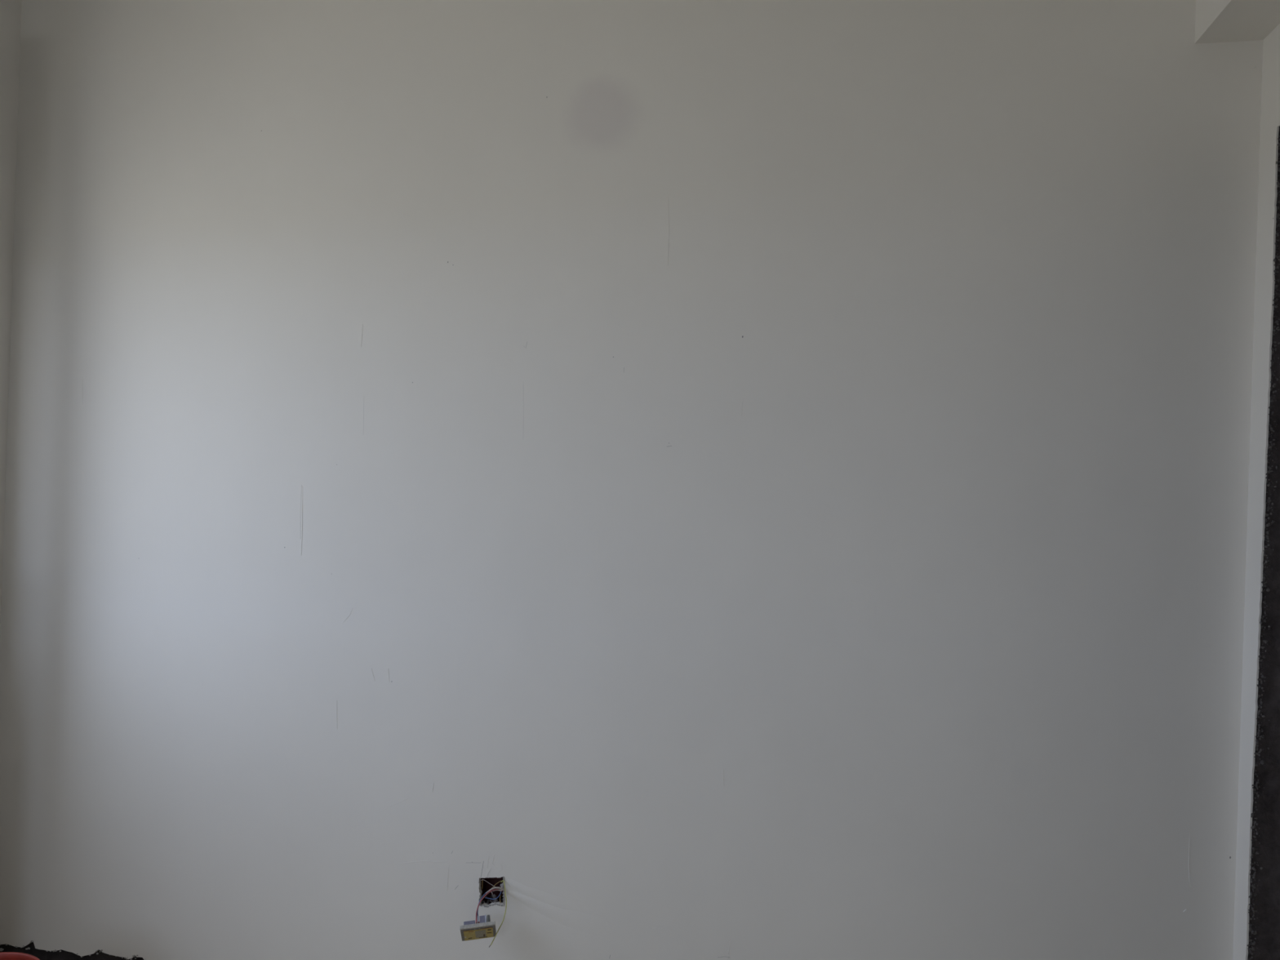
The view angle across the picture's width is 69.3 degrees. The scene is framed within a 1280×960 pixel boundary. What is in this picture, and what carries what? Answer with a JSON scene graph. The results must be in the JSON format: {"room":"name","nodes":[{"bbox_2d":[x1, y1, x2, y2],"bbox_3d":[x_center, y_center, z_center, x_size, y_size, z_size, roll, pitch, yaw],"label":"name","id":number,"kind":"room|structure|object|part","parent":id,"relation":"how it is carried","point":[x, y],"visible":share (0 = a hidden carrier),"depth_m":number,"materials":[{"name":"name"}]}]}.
{"room":"unfinished room","nodes":[
{"label":"unfinished room","id":0,"kind":"room"},
{"bbox_2d":[0,0,21,639],"bbox_3d":[-2.500,-0.023,0.598,0.240,3.020,4.600,2,0,11],"label":"wall","id":1,"kind":"structure","parent":0,"point":[10,10],"depth_m":2.81,"materials":[{"name":"white paint"}]},
{"bbox_2d":[0,0,1262,959],"bbox_3d":[-0.239,0.027,2.596,4.031,3.170,0.197,2,0,11],"label":"wall","id":2,"kind":"structure","parent":0,"point":[691,479],"depth_m":2.46,"materials":[{"name":"paint"}]},
{"bbox_2d":[459,883,503,941],"bbox_3d":[-0.419,1.161,2.465,0.107,0.131,0.130,2,0,-5],"label":"wall socket","id":3,"kind":"object","parent":2,"relation":"attached to","point":[470,931],"visible":1,"depth_m":2.43,"materials":[{"name":"white plastic"}]},
{"bbox_2d":[464,927,491,938],"bbox_3d":[-0.421,1.192,2.433,0.071,0.050,0.068,2,0,11],"label":"print","id":4,"kind":"object","parent":3,"relation":"attached to","point":[469,932],"depth_m":2.43},
{"bbox_3d":[-0.426,1.188,2.439,0.096,0.076,0.071,2,0,-10],"label":"plate","id":5,"kind":"part","parent":3,"relation":"part of","materials":[{"name":"white plastic"}]},
{"bbox_3d":[-0.425,1.193,2.437,0.094,0.066,0.061,2,0,-10],"label":"plate","id":6,"kind":"part","parent":3,"relation":"part of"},
{"bbox_2d":[479,876,503,904],"bbox_3d":[-0.400,1.123,2.557,0.080,0.093,0.065,2,0,11],"label":"junction box","id":7,"kind":"object","parent":2,"relation":"attached to","point":[486,884],"visible":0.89,"depth_m":2.58,"materials":[{"name":"black plastic"}]},
{"bbox_2d":[488,880,506,946],"bbox_3d":[-0.376,1.166,2.494,0.036,0.158,0.070,2,0,11],"label":"earth wire","id":8,"kind":"object","parent":7,"relation":"hanging from","point":[502,880],"visible":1,"depth_m":2.48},
{"bbox_2d":[1232,23,1279,959],"bbox_3d":[1.100,0.096,-0.107,0.241,3.020,4.600,2,0,11],"label":"wall","id":9,"kind":"structure","parent":0,"point":[1256,927],"depth_m":2.11,"materials":[{"name":"painted plaster"}]},
{"bbox_3d":[0.067,1.633,0.110,5.571,0.120,4.850,2,0,11],"label":"floor","id":10,"kind":"structure","parent":0,"visible":0},
{"bbox_2d":[0,951,39,959],"bbox_3d":[-1.532,1.335,2.120,0.274,0.370,0.274,2,0,11],"label":"plastic bucket","id":11,"kind":"object","parent":10,"relation":"on","point":[3,955],"visible":1,"depth_m":2.25,"materials":[{"name":"red plastic"}]},
{"bbox_3d":[-0.648,-1.522,0.245,4.031,0.100,5.000,2,0,11],"label":"ceiling","id":12,"kind":"structure","parent":0,"visible":0},
{"bbox_2d":[1194,0,1279,44],"bbox_3d":[0.955,-1.244,-0.070,0.148,0.390,4.600,2,0,11],"label":"ceiling beam","id":13,"kind":"structure","parent":12,"relation":"attached to","point":[1215,20],"depth_m":2.10,"materials":[{"name":"white paint"}]}
]}

